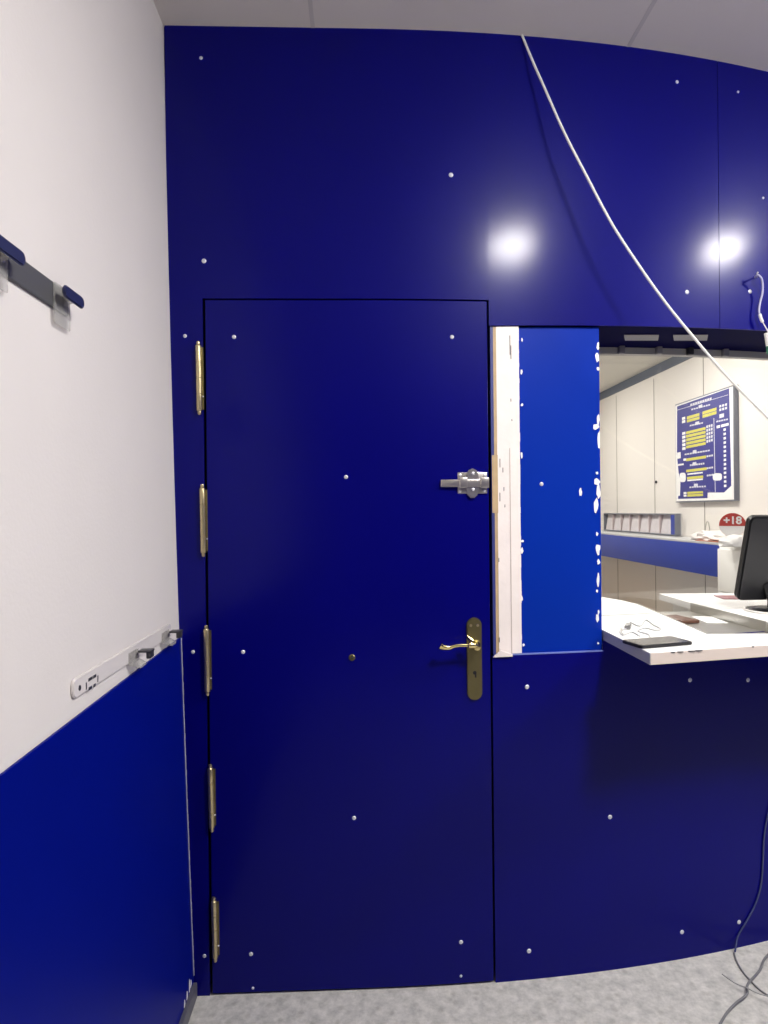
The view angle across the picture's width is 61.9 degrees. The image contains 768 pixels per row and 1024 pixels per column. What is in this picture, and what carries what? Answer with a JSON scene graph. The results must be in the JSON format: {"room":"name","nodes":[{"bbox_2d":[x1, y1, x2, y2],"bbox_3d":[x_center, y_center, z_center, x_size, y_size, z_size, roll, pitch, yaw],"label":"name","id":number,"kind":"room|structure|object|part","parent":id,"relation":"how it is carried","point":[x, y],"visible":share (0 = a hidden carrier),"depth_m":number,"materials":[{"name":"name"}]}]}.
{"room":"cashier booth","nodes":[
{"label":"cashier booth","id":0,"kind":"room"},
{"bbox_2d":[0,0,193,1023],"bbox_3d":[-0.553,0.002,-0.725,0.178,2.750,5.320,-1,0,-2],"label":"wall","id":1,"kind":"structure","parent":0,"point":[96,927],"depth_m":1.23,"materials":[{"name":"white paint"}]},
{"bbox_2d":[0,235,83,316],"bbox_3d":[-0.553,-0.362,0.845,0.030,0.072,0.660,-1,0,-2],"label":"coat rack","id":2,"kind":"object","parent":1,"relation":"attached to","point":[14,266],"visible":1,"depth_m":1.04,"materials":[{"name":"grey plastic"}]},
{"bbox_3d":[-0.565,-0.376,0.839,0.006,0.044,0.648,-1,0,-2],"label":"rack rail","id":3,"kind":"part","parent":2,"relation":"part of","materials":[{"name":"grey plastic"}]},
{"bbox_3d":[-0.470,0.847,-0.784,0.031,0.979,5.194,-1,0,-2],"label":"wall panel","id":4,"kind":"part","parent":1,"relation":"part of","materials":[{"name":"blue laminate"}]},
{"bbox_2d":[71,624,182,697],"bbox_3d":[-0.545,0.322,1.428,0.044,0.047,0.582,-1,0,-2],"label":"coat rack","id":5,"kind":"object","parent":1,"relation":"attached to","point":[84,682],"visible":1,"depth_m":1.35,"materials":[{"name":"plastic"}]},
{"bbox_2d":[179,983,196,1023],"bbox_3d":[-0.446,1.355,-0.783,0.014,0.042,5.194,-1,0,-2],"label":"baseboard","id":6,"kind":"structure","parent":1,"relation":"attached to","point":[189,1005],"depth_m":1.74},
{"bbox_2d":[153,0,767,71],"bbox_3d":[1.750,-1.447,-0.223,4.900,0.102,6.370,-1,0,-2],"label":"ceiling","id":7,"kind":"structure","parent":0,"point":[735,32],"depth_m":1.79,"materials":[{"name":"paint"}]},
{"bbox_2d":[521,34,767,418],"bbox_3d":[1.064,-0.653,1.929,1.313,1.481,0.188,-1,0,-14],"label":"cable","id":8,"kind":"object","parent":7,"relation":"hanging from","point":[522,35],"visible":1,"depth_m":1.79,"materials":[{"name":"white plastic"}]},
{"bbox_2d":[164,25,767,995],"bbox_3d":[1.693,-0.025,2.319,4.842,2.750,0.362,-1,0,-14],"label":"wall","id":9,"kind":"structure","parent":0,"point":[630,794],"depth_m":1.88,"materials":[{"name":"blue paint"}]},
{"bbox_3d":[-0.557,-0.001,1.817,0.098,2.750,0.007,-1,0,-2],"label":"wall panel","id":10,"kind":"part","parent":9,"relation":"part of","materials":[{"name":"blue paint"}]},
{"bbox_2d":[195,300,493,992],"bbox_3d":[-0.108,0.379,1.829,0.832,1.968,0.098,-1,0,-2],"label":"door","id":11,"kind":"structure","parent":9,"relation":"in","point":[344,506],"depth_m":1.83,"materials":[{"name":"blue paint"}]},
{"bbox_3d":[0.212,0.378,1.806,0.120,0.022,0.029,-1,0,-2],"label":"lever","id":12,"kind":"part","parent":11,"relation":"part of","materials":[{"name":"gold metal"}]},
{"bbox_3d":[0.255,-0.084,1.847,0.086,0.061,0.003,-1,0,-2],"label":"plate","id":13,"kind":"part","parent":11,"relation":"part of","materials":[{"name":"silver metal"}]},
{"bbox_3d":[0.261,0.423,1.844,0.043,0.238,0.008,-1,0,-2],"label":"handle","id":14,"kind":"part","parent":11,"relation":"part of","materials":[{"name":"gold metal"}]},
{"bbox_3d":[0.260,-0.962,1.875,1.561,0.846,0.055,-1,0,-6],"label":"wall panel","id":15,"kind":"part","parent":9,"relation":"part of","materials":[{"name":"blue paint"}]},
{"bbox_2d":[488,326,521,656],"bbox_3d":[0.355,-0.061,1.872,0.090,0.961,0.045,-1,0,-2],"label":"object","id":16,"kind":"structure","parent":9,"relation":"attached to","point":[503,341],"depth_m":1.86,"materials":[{"name":"white wood"}]},
{"bbox_3d":[0.521,-0.067,1.901,0.253,0.964,0.023,-1,0,-8],"label":"bay panel","id":17,"kind":"part","parent":9,"relation":"part of","materials":[{"name":"blue paint"}]},
{"bbox_3d":[2.180,0.856,2.358,3.856,0.978,0.097,-1,0,-16],"label":"wall panel","id":18,"kind":"part","parent":9,"relation":"part of","materials":[{"name":"blue paint"}]},
{"bbox_3d":[0.820,-0.555,2.038,0.152,0.006,0.064,-1,0,-8],"label":"soffit plate","id":19,"kind":"part","parent":9,"relation":"part of","materials":[{"name":"grey metal"}]},
{"bbox_2d":[599,346,767,615],"bbox_3d":[1.201,-0.121,2.279,1.204,0.933,0.076,-1,0,-15],"label":"window","id":20,"kind":"structure","parent":9,"relation":"in","point":[621,350],"depth_m":2.21,"materials":[{"name":"clear glass"}]},
{"bbox_3d":[1.193,-0.561,2.289,1.204,0.053,0.054,-1,0,-15],"label":"glass rail","id":21,"kind":"part","parent":20,"relation":"part of","materials":[{"name":"grey metal"}]},
{"bbox_3d":[0.987,-0.562,2.061,0.160,0.006,0.065,-1,0,-8],"label":"soffit plate","id":22,"kind":"part","parent":9,"relation":"part of","materials":[{"name":"grey metal"}]},
{"bbox_3d":[2.518,-0.997,2.457,3.117,0.826,0.017,-1,0,-18],"label":"wall panel","id":23,"kind":"part","parent":9,"relation":"part of","materials":[{"name":"blue paint"}]},
{"bbox_2d":[734,811,767,951],"bbox_3d":[1.187,0.978,2.014,0.247,0.751,0.018,-1,0,-20],"label":"cable","id":24,"kind":"object","parent":9,"relation":"attached to","point":[760,887],"visible":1,"depth_m":2.01,"materials":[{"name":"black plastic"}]},
{"bbox_2d":[754,272,767,353],"bbox_3d":[1.304,-0.555,2.052,0.336,0.380,0.037,-1,0,-22],"label":"cable","id":25,"kind":"object","parent":9,"relation":"attached to","point":[757,274],"visible":1,"depth_m":1.99,"materials":[{"name":"white plastic"}]},
{"bbox_2d":[188,941,767,1023],"bbox_3d":[1.705,1.400,1.946,4.900,0.100,10.700,-1,0,-2],"label":"floor","id":26,"kind":"structure","parent":0,"point":[692,990],"depth_m":1.79,"materials":[{"name":"grey carpet"}]},
{"bbox_2d":[602,593,767,664],"bbox_3d":[1.211,0.851,2.169,1.121,1.008,1.097,-1,0,-2],"label":"countertop","id":27,"kind":"structure","parent":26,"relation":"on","point":[704,647],"depth_m":1.85,"materials":[{"name":"white laminate"}]},
{"bbox_2d":[619,619,661,637],"bbox_3d":[0.778,0.344,1.929,0.110,0.014,0.294,-1,0,33],"label":"lead","id":28,"kind":"object","parent":27,"relation":"on","point":[628,626],"visible":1,"depth_m":1.91,"materials":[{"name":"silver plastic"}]},
{"bbox_2d":[622,636,691,648],"bbox_3d":[0.728,0.347,1.708,0.163,0.009,0.084,-1,0,-16],"label":"tablet","id":29,"kind":"object","parent":27,"relation":"on","point":[665,641],"visible":1,"depth_m":1.69,"materials":[{"name":"black plastic"}]},
{"bbox_3d":[1.231,0.863,2.444,0.018,0.982,0.470,-1,0,-2],"label":"panel","id":30,"kind":"part","parent":27,"relation":"part of","materials":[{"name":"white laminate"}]},
{"bbox_2d":[638,603,767,633],"bbox_3d":[1.059,0.365,2.129,0.287,0.036,0.606,-1,0,-2],"label":"tray","id":31,"kind":"object","parent":27,"relation":"in","point":[737,624],"visible":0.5,"depth_m":2.14,"materials":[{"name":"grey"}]},
{"bbox_2d":[666,615,698,623],"bbox_3d":[1.029,0.374,2.231,0.070,0.012,0.120,-1,0,-13],"label":"wallet","id":32,"kind":"object","parent":31,"relation":"on","point":[686,620],"visible":0.63,"depth_m":2.19,"materials":[{"name":"brown leather"}]},
{"bbox_2d":[691,616,727,622],"bbox_3d":[1.142,0.378,2.246,0.070,0.001,0.130,-1,0,4],"label":"paper slip","id":33,"kind":"object","parent":31,"relation":"on","point":[708,619],"visible":1,"depth_m":2.25,"materials":[{"name":"white paper"}]},
{"bbox_2d":[714,595,737,598],"bbox_3d":[1.419,0.342,2.562,0.150,0.003,0.100,-1,0,7],"label":"folder","id":34,"kind":"object","parent":27,"relation":"on","point":[718,596],"visible":0.43,"depth_m":2.58,"materials":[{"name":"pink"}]},
{"bbox_2d":[734,515,767,611],"bbox_3d":[1.449,0.176,2.224,0.420,0.335,0.160,-1,0,-2],"label":"monitor","id":35,"kind":"object","parent":27,"relation":"on","point":[752,574],"visible":0.99,"depth_m":2.21,"materials":[{"name":"black plastic"}]},
{"bbox_2d":[743,605,767,613],"bbox_3d":[1.356,0.341,2.221,0.191,0.007,0.191,-1,0,-2],"label":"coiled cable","id":36,"kind":"object","parent":27,"relation":"on","point":[745,607],"visible":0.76,"depth_m":2.21,"materials":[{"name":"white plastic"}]},
{"bbox_2d":[718,546,740,592],"bbox_3d":[2.192,0.770,3.631,0.274,1.145,0.596,-1,0,-2],"label":"base cabinet","id":37,"kind":"object","parent":26,"relation":"on","point":[728,557],"visible":0.22,"depth_m":3.81,"materials":[{"name":"white laminate"}]},
{"bbox_2d":[718,534,742,546],"bbox_3d":[2.024,0.165,3.702,0.169,0.070,0.146,-1,0,-2],"label":"bundle","id":38,"kind":"object","parent":37,"relation":"on","point":[733,540],"visible":0.75,"depth_m":3.65,"materials":[{"name":"white paper"}]},
{"bbox_2d":[719,513,745,535],"bbox_3d":[2.062,0.103,3.786,0.141,0.193,0.022,-1,0,29],"label":"sign","id":39,"kind":"object","parent":37,"relation":"on","point":[731,523],"visible":0.94,"depth_m":3.78,"materials":[{"name":"red"}]},
{"bbox_2d":[719,954,767,1023],"bbox_3d":[1.099,1.347,1.874,0.603,0.006,0.029,-1,0,-40],"label":"cable","id":40,"kind":"object","parent":26,"relation":"on","point":[752,978],"visible":1,"depth_m":1.78,"materials":[{"name":"grey plastic"}]},
{"bbox_2d":[722,974,767,996],"bbox_3d":[1.033,1.338,1.797,0.158,0.004,0.022,-1,0,40],"label":"cable","id":41,"kind":"object","parent":26,"relation":"on","point":[722,974],"visible":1,"depth_m":1.80,"materials":[{"name":"grey plastic"}]},
{"bbox_2d":[733,952,767,994],"bbox_3d":[1.069,1.354,1.869,0.029,0.005,0.191,-1,0,-2],"label":"cable","id":42,"kind":"object","parent":26,"relation":"on","point":[748,978],"visible":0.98,"depth_m":1.86,"materials":[{"name":"grey plastic"}]},
{"bbox_2d":[599,356,670,392],"bbox_3d":[0.553,-1.242,4.690,3.640,0.100,5.130,-1,0,-2],"label":"ceiling","id":43,"kind":"structure","parent":0,"point":[613,370],"depth_m":5.34,"materials":[{"name":"white paint"}]},
{"bbox_2d":[600,357,767,611],"bbox_3d":[2.324,0.064,4.871,0.114,2.550,4.693,-1,0,-2],"label":"wall","id":44,"kind":"structure","parent":0,"point":[638,453],"depth_m":5.19,"materials":[{"name":"grey paint"}]},
{"bbox_2d":[604,513,681,535],"bbox_3d":[2.227,0.096,5.617,0.055,0.171,1.451,-1,0,-2],"label":"rack","id":45,"kind":"object","parent":44,"relation":"attached to","point":[676,518],"visible":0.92,"depth_m":5.35,"materials":[{"name":"grey metal"}]},
{"bbox_2d":[606,514,611,529],"bbox_3d":[2.204,0.097,6.226,0.030,0.147,0.162,-1,0,-2],"label":"leaflet","id":46,"kind":"object","parent":45,"relation":"in","point":[609,520],"visible":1,"depth_m":6.24,"materials":[{"name":"paper"}]},
{"bbox_2d":[614,514,620,529],"bbox_3d":[2.211,0.098,6.033,0.030,0.147,0.162,-1,0,-2],"label":"leaflet","id":47,"kind":"object","parent":45,"relation":"in","point":[617,526],"visible":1,"depth_m":6.05,"materials":[{"name":"paper"}]},
{"bbox_2d":[622,515,628,530],"bbox_3d":[2.217,0.098,5.840,0.030,0.147,0.162,-1,0,-2],"label":"leaflet","id":48,"kind":"object","parent":45,"relation":"in","point":[625,527],"visible":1,"depth_m":5.85,"materials":[{"name":"paper"}]},
{"bbox_2d":[631,515,638,531],"bbox_3d":[2.224,0.098,5.647,0.030,0.147,0.162,-1,0,-2],"label":"leaflet","id":49,"kind":"object","parent":45,"relation":"in","point":[634,527],"visible":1,"depth_m":5.66,"materials":[{"name":"paper"}]},
{"bbox_2d":[640,515,647,531],"bbox_3d":[2.230,0.098,5.454,0.030,0.147,0.162,-1,0,-2],"label":"leaflet","id":50,"kind":"object","parent":45,"relation":"in","point":[644,524],"visible":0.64,"depth_m":5.47,"materials":[{"name":"paper"}]},
{"bbox_2d":[650,515,658,532],"bbox_3d":[2.237,0.098,5.261,0.030,0.147,0.162,-1,0,-2],"label":"leaflet","id":51,"kind":"object","parent":45,"relation":"in","point":[655,518],"visible":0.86,"depth_m":5.27,"materials":[{"name":"paper"}]},
{"bbox_2d":[661,515,670,533],"bbox_3d":[2.244,0.099,5.068,0.030,0.147,0.162,-1,0,-2],"label":"leaflet","id":52,"kind":"object","parent":45,"relation":"in","point":[666,524],"visible":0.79,"depth_m":5.07,"materials":[{"name":"paper"}]},
{"bbox_3d":[2.226,0.098,4.932,0.006,0.151,0.058,-1,0,-2],"label":"panel","id":53,"kind":"part","parent":45,"relation":"part of","materials":[{"name":"blue"}]},
{"bbox_2d":[599,357,692,399],"bbox_3d":[2.255,-1.174,5.039,0.015,0.072,4.350,-1,0,-2],"label":"crown molding","id":54,"kind":"structure","parent":44,"relation":"attached to","point":[673,361],"depth_m":5.48,"materials":[{"name":"grey"}]},
{"bbox_2d":[601,530,718,576],"bbox_3d":[2.139,0.305,5.571,0.238,0.235,3.277,-1,0,-2],"label":"ledge","id":55,"kind":"object","parent":44,"relation":"attached to","point":[687,554],"visible":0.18,"depth_m":4.71,"materials":[{"name":"blue laminate"},{"name":"pale grey laminate"}]},
{"bbox_2d":[691,530,725,540],"bbox_3d":[2.169,0.150,4.153,0.182,0.078,0.560,-1,0,-2],"label":"plastic bag","id":56,"kind":"object","parent":55,"relation":"on","point":[714,535],"visible":0.45,"depth_m":4.14,"materials":[{"name":"white plastic"}]},
{"bbox_2d":[675,385,739,502],"bbox_3d":[2.269,-0.449,4.534,0.034,0.754,0.782,-1,0,-2],"label":"poster","id":57,"kind":"object","parent":44,"relation":"attached to","point":[707,425],"visible":0.99,"depth_m":4.45,"materials":[{"name":"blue paper"}]},
{"bbox_2d":[679,395,727,491],"bbox_3d":[2.252,-0.463,4.546,0.001,0.657,0.680,-1,0,-2],"label":"print","id":58,"kind":"object","parent":57,"relation":"attached to","point":[703,421],"depth_m":4.51,"materials":[{"name":"blue paper"}]}
]}

